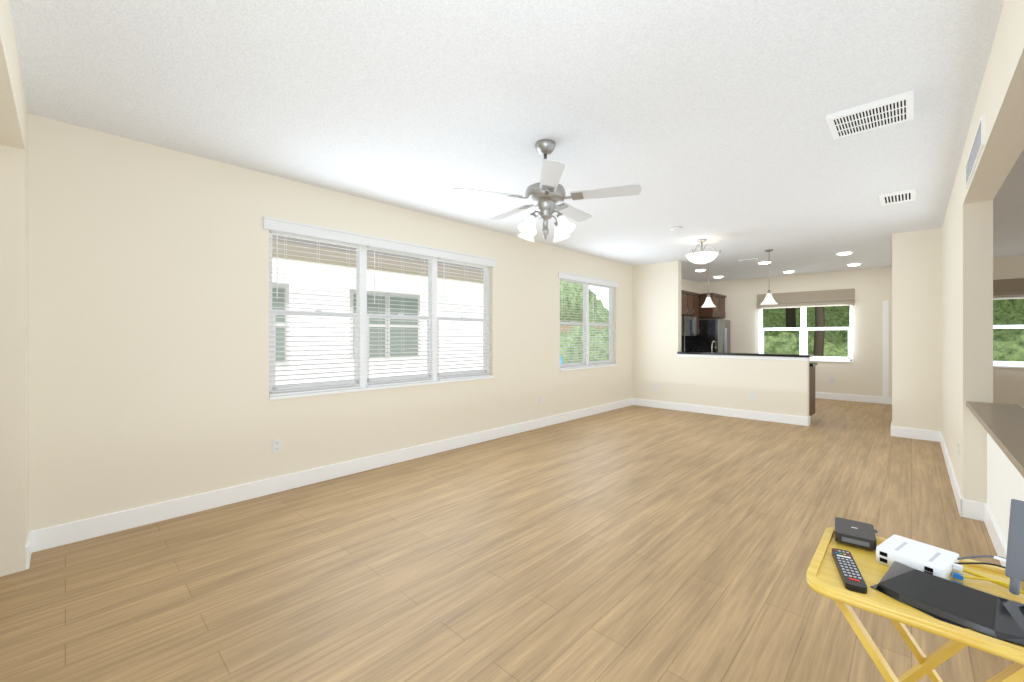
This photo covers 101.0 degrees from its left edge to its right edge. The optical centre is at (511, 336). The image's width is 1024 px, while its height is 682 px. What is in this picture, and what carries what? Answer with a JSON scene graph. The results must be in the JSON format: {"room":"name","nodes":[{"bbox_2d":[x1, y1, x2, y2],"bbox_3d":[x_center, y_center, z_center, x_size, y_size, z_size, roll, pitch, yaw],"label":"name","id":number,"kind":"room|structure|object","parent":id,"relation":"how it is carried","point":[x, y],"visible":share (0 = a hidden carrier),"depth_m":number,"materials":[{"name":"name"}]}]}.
{"room":"living room","nodes":[
{"label":"living room","id":0,"kind":"room"},
{"bbox_2d":[0,0,27,576],"bbox_3d":[0.075,-0.020,-0.394,8.650,2.740,0.150,0,0,43],"label":"wall","id":1,"kind":"structure","parent":0,"point":[13,322],"depth_m":2.40,"materials":[{"name":"paint"}]},
{"bbox_2d":[28,114,698,531],"bbox_3d":[0.423,-0.020,6.378,0.150,2.740,13.050,0,0,43],"label":"wall","id":2,"kind":"structure","parent":0,"point":[148,324],"depth_m":3.26,"materials":[{"name":"paint"}]},
{"bbox_2d":[272,439,280,453],"bbox_3d":[-2.038,0.950,3.661,0.008,0.116,0.072,0,0,43],"label":"outlet","id":3,"kind":"object","parent":2,"relation":"attached to","point":[276,445],"visible":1,"depth_m":3.66,"materials":[{"name":"white plastic"}]},
{"bbox_2d":[269,232,493,399],"bbox_3d":[-1.207,-0.204,4.624,0.152,1.492,2.660,0,0,43],"label":"window","id":4,"kind":"structure","parent":2,"relation":"in","point":[363,321],"depth_m":4.32,"materials":[{"name":"white plastic"}]},
{"bbox_2d":[263,216,496,395],"bbox_3d":[-1.181,-0.249,4.599,0.095,1.531,2.760,0,0,43],"label":"window blinds","id":5,"kind":"object","parent":4,"relation":"attached to","point":[280,226],"visible":0.9,"depth_m":4.25,"materials":[{"name":"white plastic"}]},
{"bbox_2d":[539,396,542,404],"bbox_3d":[0.429,0.950,6.269,0.008,0.116,0.072,0,0,43],"label":"outlet","id":6,"kind":"object","parent":2,"relation":"attached to","point":[540,400],"depth_m":6.27,"materials":[{"name":"white plastic"}]},
{"bbox_2d":[558,271,618,370],"bbox_3d":[1.310,-0.236,7.280,0.160,1.557,1.840,0,0,43],"label":"dining window","id":7,"kind":"structure","parent":2,"relation":"in","point":[586,282],"depth_m":7.28,"materials":[{"name":"white plastic"}]},
{"bbox_2d":[681,336,683,350],"bbox_3d":[3.330,0.200,9.341,0.002,0.460,2.450,0,0,43],"label":"backsplash","id":8,"kind":"structure","parent":2,"relation":"attached to","point":[682,342],"depth_m":10.15,"materials":[{"name":"grey tile"}]},
{"bbox_2d":[681,290,688,313],"bbox_3d":[3.675,-0.733,9.448,0.351,0.505,0.380,0,0,43],"label":"upper cabinet","id":9,"kind":"object","parent":2,"relation":"attached to","point":[684,294],"depth_m":9.35,"materials":[{"name":"brown wood"}]},
{"bbox_2d":[681,316,695,335],"bbox_3d":[3.838,-0.235,9.556,0.440,0.430,0.750,0,0,43],"label":"microwave","id":10,"kind":"object","parent":9,"relation":"attached to","point":[688,325],"visible":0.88,"depth_m":9.34,"materials":[{"name":"silver metal"}]},
{"bbox_2d":[681,294,692,316],"bbox_3d":[3.937,-0.733,9.724,0.351,0.505,0.381,0,0,43],"label":"upper cabinet","id":11,"kind":"object","parent":2,"relation":"attached to","point":[692,303],"depth_m":9.63,"materials":[{"name":"brown wood"}]},
{"bbox_2d":[693,294,700,333],"bbox_3d":[4.194,-0.508,9.996,0.351,0.955,0.360,0,0,43],"label":"upper cabinet","id":12,"kind":"object","parent":2,"relation":"attached to","point":[696,297],"depth_m":9.90,"materials":[{"name":"brown wood"}]},
{"bbox_2d":[701,294,720,317],"bbox_3d":[4.584,-0.718,10.198,0.641,0.535,0.460,0,0,43],"label":"upper cabinet","id":13,"kind":"object","parent":2,"relation":"attached to","point":[713,312],"depth_m":9.95,"materials":[{"name":"brown wood"}]},
{"bbox_2d":[721,295,724,317],"bbox_3d":[4.900,-0.718,10.532,0.641,0.535,0.460,0,0,43],"label":"upper cabinet","id":14,"kind":"object","parent":2,"relation":"attached to","point":[722,296],"depth_m":10.34,"materials":[{"name":"brown wood"}]},
{"bbox_2d":[0,398,1014,681],"bbox_3d":[3.462,1.400,3.298,9.400,0.100,13.350,0,0,43],"label":"floor","id":15,"kind":"structure","parent":0,"point":[638,544],"depth_m":2.45,"materials":[{"name":"laminate"}]},
{"bbox_2d":[685,319,729,351],"bbox_3d":[4.802,0.472,10.313,0.800,1.755,0.915,0,0,43],"label":"fridge","id":16,"kind":"object","parent":15,"relation":"on","point":[717,331],"visible":0.48,"depth_m":9.96,"materials":[{"name":"silver metal"}]},
{"bbox_2d":[809,366,814,418],"bbox_3d":[4.067,0.910,7.375,1.935,0.880,0.600,0,0,43],"label":"base cabinet","id":17,"kind":"object","parent":15,"relation":"on","point":[811,390],"visible":0.14,"depth_m":6.66,"materials":[{"name":"brown wood"}]},
{"bbox_2d":[806,527,1023,681],"bbox_3d":[1.159,1.011,1.182,0.500,0.664,0.480,0,0,43],"label":"tray table","id":18,"kind":"object","parent":15,"relation":"on","point":[823,577],"visible":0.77,"depth_m":1.15,"materials":[{"name":"yellow wood"}]},
{"bbox_2d":[832,548,866,593],"bbox_3d":[0.984,0.680,1.237,0.048,0.018,0.225,0,0,29],"label":"remote","id":19,"kind":"object","parent":18,"relation":"on","point":[850,574],"visible":1,"depth_m":1.21,"materials":[{"name":"black plastic"}]},
{"bbox_2d":[835,517,877,549],"bbox_3d":[1.163,0.663,1.426,0.114,0.030,0.151,0,0,37],"label":"box","id":20,"kind":"object","parent":18,"relation":"on","point":[855,533],"visible":1,"depth_m":1.40,"materials":[{"name":"grey plastic"}]},
{"bbox_2d":[870,499,1023,645],"bbox_3d":[1.125,0.877,0.963,0.476,0.936,0.388,0,0,43],"label":"monitor","id":21,"kind":"object","parent":18,"relation":"on","point":[956,603],"visible":0.98,"depth_m":1.05,"materials":[{"name":"black plastic"}]},
{"bbox_2d":[876,535,1023,594],"bbox_3d":[1.235,0.985,1.103,0.437,0.719,0.423,0,0,43],"label":"modem","id":22,"kind":"object","parent":18,"relation":"on","point":[922,556],"visible":0.9,"depth_m":1.24,"materials":[{"name":"white plastic"}]},
{"bbox_2d":[9,0,1023,282],"bbox_3d":[3.514,-1.440,3.352,8.800,0.100,13.200,0,0,43],"label":"ceiling","id":23,"kind":"structure","parent":0,"point":[701,120],"depth_m":2.52,"materials":[{"name":"paint"}]},
{"bbox_2d":[453,139,641,241],"bbox_3d":[0.245,-1.042,3.086,1.268,0.695,1.258,0,0,43],"label":"fan","id":24,"kind":"object","parent":23,"relation":"hanging from","point":[545,196],"visible":1,"depth_m":2.96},
{"bbox_2d":[671,226,681,230],"bbox_3d":[2.099,-1.373,5.392,0.132,0.035,0.132,0,0,43],"label":"smoke detector","id":25,"kind":"object","parent":23,"relation":"attached to","point":[677,228],"visible":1,"depth_m":5.35,"materials":[{"name":"white plastic"}]},
{"bbox_2d":[686,239,720,263],"bbox_3d":[2.727,-1.219,6.056,0.451,0.342,0.462,0,0,43],"label":"ceiling light","id":26,"kind":"object","parent":23,"relation":"hanging from","point":[701,257],"visible":1,"depth_m":5.97,"materials":[{"name":"white glass"}]},
{"bbox_2d":[701,263,715,307],"bbox_3d":[3.450,-0.953,7.418,0.248,0.875,0.248,0,0,43],"label":"pendant light","id":27,"kind":"object","parent":23,"relation":"hanging from","point":[708,302],"visible":0.75,"depth_m":7.39,"materials":[{"name":"white glass"}]},
{"bbox_2d":[739,258,758,261],"bbox_3d":[4.285,-1.385,7.646,0.300,0.011,0.120,0,0,43],"label":"ceiling vent","id":28,"kind":"object","parent":23,"relation":"in","point":[749,259],"visible":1,"depth_m":7.61,"materials":[{"name":"white metal"}]},
{"bbox_2d":[757,261,771,263],"bbox_3d":[4.731,-1.372,7.913,0.250,0.036,0.250,0,0,43],"label":"recessed light","id":29,"kind":"object","parent":23,"relation":"in","point":[765,262],"visible":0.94,"depth_m":7.86,"materials":[{"name":"white"}]},
{"bbox_2d":[760,249,777,304],"bbox_3d":[4.126,-0.953,6.779,0.248,0.875,0.248,0,0,43],"label":"pendant light","id":30,"kind":"object","parent":23,"relation":"hanging from","point":[769,300],"visible":1,"depth_m":6.74,"materials":[{"name":"white glass"}]},
{"bbox_2d":[835,251,853,254],"bbox_3d":[5.527,-1.372,7.023,0.250,0.036,0.250,0,0,43],"label":"recessed light","id":31,"kind":"object","parent":23,"relation":"in","point":[844,253],"visible":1,"depth_m":6.96,"materials":[{"name":"white"}]},
{"bbox_2d":[846,263,862,265],"bbox_3d":[6.564,-1.372,8.106,0.250,0.036,0.250,0,0,43],"label":"recessed light","id":32,"kind":"object","parent":23,"relation":"in","point":[854,264],"visible":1,"depth_m":8.04,"materials":[{"name":"white"}]},
{"bbox_2d":[826,90,913,139],"bbox_3d":[2.246,-1.376,2.652,0.400,0.029,0.370,0,0,43],"label":"ceiling vent","id":33,"kind":"object","parent":23,"relation":"in","point":[888,111],"visible":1,"depth_m":2.62,"materials":[{"name":"white metal"}]},
{"bbox_2d":[879,189,915,205],"bbox_3d":[3.844,-1.384,4.210,0.260,0.013,0.420,0,0,43],"label":"ceiling vent","id":34,"kind":"object","parent":23,"relation":"in","point":[898,197],"visible":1,"depth_m":4.18,"materials":[{"name":"white metal"}]},
{"bbox_2d":[633,261,808,416],"bbox_3d":[3.475,-0.020,7.415,2.860,2.740,0.150,0,0,43],"label":"wall","id":35,"kind":"structure","parent":0,"point":[779,386],"depth_m":7.70,"materials":[{"name":"paint"}]},
{"bbox_2d":[678,354,809,360],"bbox_3d":[3.802,0.340,7.097,1.972,0.050,0.162,0,0,43],"label":"trim","id":36,"kind":"structure","parent":35,"relation":"attached to","point":[750,357],"depth_m":6.93,"materials":[{"name":"white"}]},
{"bbox_2d":[677,351,812,356],"bbox_3d":[3.856,0.296,7.141,1.990,0.037,0.365,0,0,43],"label":"countertop","id":37,"kind":"structure","parent":35,"relation":"on","point":[750,354],"depth_m":6.91,"materials":[{"name":"black stone"}]},
{"bbox_2d":[749,392,754,398],"bbox_3d":[3.914,0.960,6.890,0.072,0.116,0.008,0,0,43],"label":"outlet","id":38,"kind":"object","parent":35,"relation":"attached to","point":[751,395],"visible":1,"depth_m":6.89,"materials":[{"name":"white plastic"}]},
{"bbox_2d":[699,256,1023,406],"bbox_3d":[8.052,-0.020,8.041,8.650,2.740,0.150,0,0,43],"label":"wall","id":39,"kind":"structure","parent":0,"point":[861,373],"depth_m":8.78,"materials":[{"name":"paint"}]},
{"bbox_2d":[757,288,854,361],"bbox_3d":[6.509,-0.229,9.444,1.800,1.542,0.192,0,0,43],"label":"kitchen window","id":40,"kind":"structure","parent":39,"relation":"in","point":[803,300],"depth_m":9.34,"materials":[{"name":"white plastic"}]},
{"bbox_2d":[757,288,854,309],"bbox_3d":[6.463,-0.825,9.396,1.800,0.350,0.058,0,0,43],"label":"shade","id":41,"kind":"object","parent":40,"relation":"attached to","point":[838,297],"depth_m":9.28,"materials":[{"name":"beige fabric"}]},
{"bbox_2d":[883,300,888,403],"bbox_3d":[7.485,0.315,8.461,0.090,2.070,0.020,0,0,43],"label":"door frame","id":42,"kind":"structure","parent":39,"relation":"attached to","point":[886,352],"depth_m":8.45,"materials":[{"name":"white wood"}]},
{"bbox_2d":[993,278,1023,367],"bbox_3d":[9.015,-0.229,7.074,1.700,1.542,0.192,0,0,43],"label":"window","id":43,"kind":"structure","parent":39,"relation":"in","point":[1008,288],"depth_m":7.36,"materials":[{"name":"white plastic"}]},
{"bbox_2d":[892,228,941,431],"bbox_3d":[6.614,-0.020,6.820,0.620,2.740,3.600,0,0,43],"label":"wall","id":44,"kind":"structure","parent":0,"point":[916,329],"depth_m":5.55,"materials":[{"name":"paint"}]},
{"bbox_2d":[942,0,1023,502],"bbox_3d":[2.848,-0.020,2.495,0.150,2.740,7.860,0,0,43],"label":"wall","id":45,"kind":"structure","parent":0,"point":[967,302],"depth_m":3.11,"materials":[{"name":"paint"}]},
{"bbox_2d":[25,392,1023,569],"bbox_3d":[3.514,1.282,3.352,8.500,0.135,12.900,0,0,43],"label":"baseboard","id":46,"kind":"structure","parent":45,"relation":"attached to","point":[60,535],"depth_m":3.77,"materials":[{"name":"white"}]},
{"bbox_2d":[958,441,959,457],"bbox_3d":[3.601,0.910,3.407,0.008,0.116,0.072,0,0,43],"label":"outlet","id":47,"kind":"object","parent":45,"relation":"attached to","point":[958,449],"visible":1,"depth_m":3.38,"materials":[{"name":"white plastic"}]},
{"bbox_2d":[966,114,984,187],"bbox_3d":[2.775,-1.085,2.537,0.013,0.160,0.900,0,0,43],"label":"air vent","id":48,"kind":"object","parent":45,"relation":"in","point":[977,148],"visible":1,"depth_m":2.42,"materials":[{"name":"white metal"}]},
{"bbox_2d":[987,432,1023,546],"bbox_3d":[1.866,0.932,1.304,0.120,0.835,4.780,0,0,43],"label":"wall","id":49,"kind":"structure","parent":0,"point":[1005,482],"depth_m":2.58,"materials":[{"name":"white paint"}]},
{"bbox_2d":[966,401,1023,477],"bbox_3d":[1.839,0.498,1.329,0.255,0.033,4.778,0,0,43],"label":"countertop","id":50,"kind":"structure","parent":49,"relation":"on","point":[1002,425],"depth_m":2.29,"materials":[{"name":"brown stone"}]},
{"label":"outside","id":51,"kind":"structure","parent":0,"visible":0},
{"bbox_3d":[12.024,1.560,12.715,80.000,0.180,85.000,0,0,43],"label":"ground","id":52,"kind":"structure","parent":51,"visible":0},
{"bbox_2d":[272,240,482,384],"bbox_3d":[-6.714,0.040,7.381,6.500,2.860,13.900,0,0,43],"label":"window glass","id":53,"kind":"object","parent":52,"relation":"on","point":[388,282],"visible":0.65,"depth_m":7.61,"materials":[{"name":"white"}]},
{"bbox_2d":[272,235,482,271],"bbox_3d":[-6.714,-2.600,7.381,6.500,2.500,13.900,0,0,43],"label":"neighbor roof","id":54,"kind":"structure","parent":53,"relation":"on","point":[370,251],"depth_m":7.39,"materials":[{"name":"beige"}]},
{"bbox_2d":[560,281,582,362],"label":"greenery","id":55,"kind":"object","parent":52,"relation":"on","point":[562,296],"depth_m":16.71,"materials":[{"name":"green plant"}]},
{"bbox_2d":[560,325,608,332],"bbox_3d":[2.263,0.535,15.477,0.060,1.870,9.200,0,0,43],"label":"fence","id":56,"kind":"object","parent":52,"relation":"on","point":[570,326],"visible":0.1,"depth_m":15.26,"materials":[{"name":"brown wood"}]},
{"bbox_2d":[589,289,608,360],"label":"greenery","id":57,"kind":"object","parent":52,"relation":"on","point":[604,313],"depth_m":13.59,"materials":[{"name":"green plant"}]},
{"bbox_2d":[763,307,800,353],"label":"greenery","id":58,"kind":"object","parent":52,"relation":"on","point":[775,341],"depth_m":15.53,"materials":[{"name":"green plant"}]},
{"bbox_2d":[807,305,849,356],"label":"greenery","id":59,"kind":"object","parent":52,"relation":"on","point":[831,343],"depth_m":13.14,"materials":[{"name":"green plant"}]},
{"bbox_2d":[993,299,1023,361],"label":"greenery","id":60,"kind":"object","parent":52,"relation":"on","point":[1008,344],"depth_m":10.36,"materials":[{"name":"green plant"}]}
]}

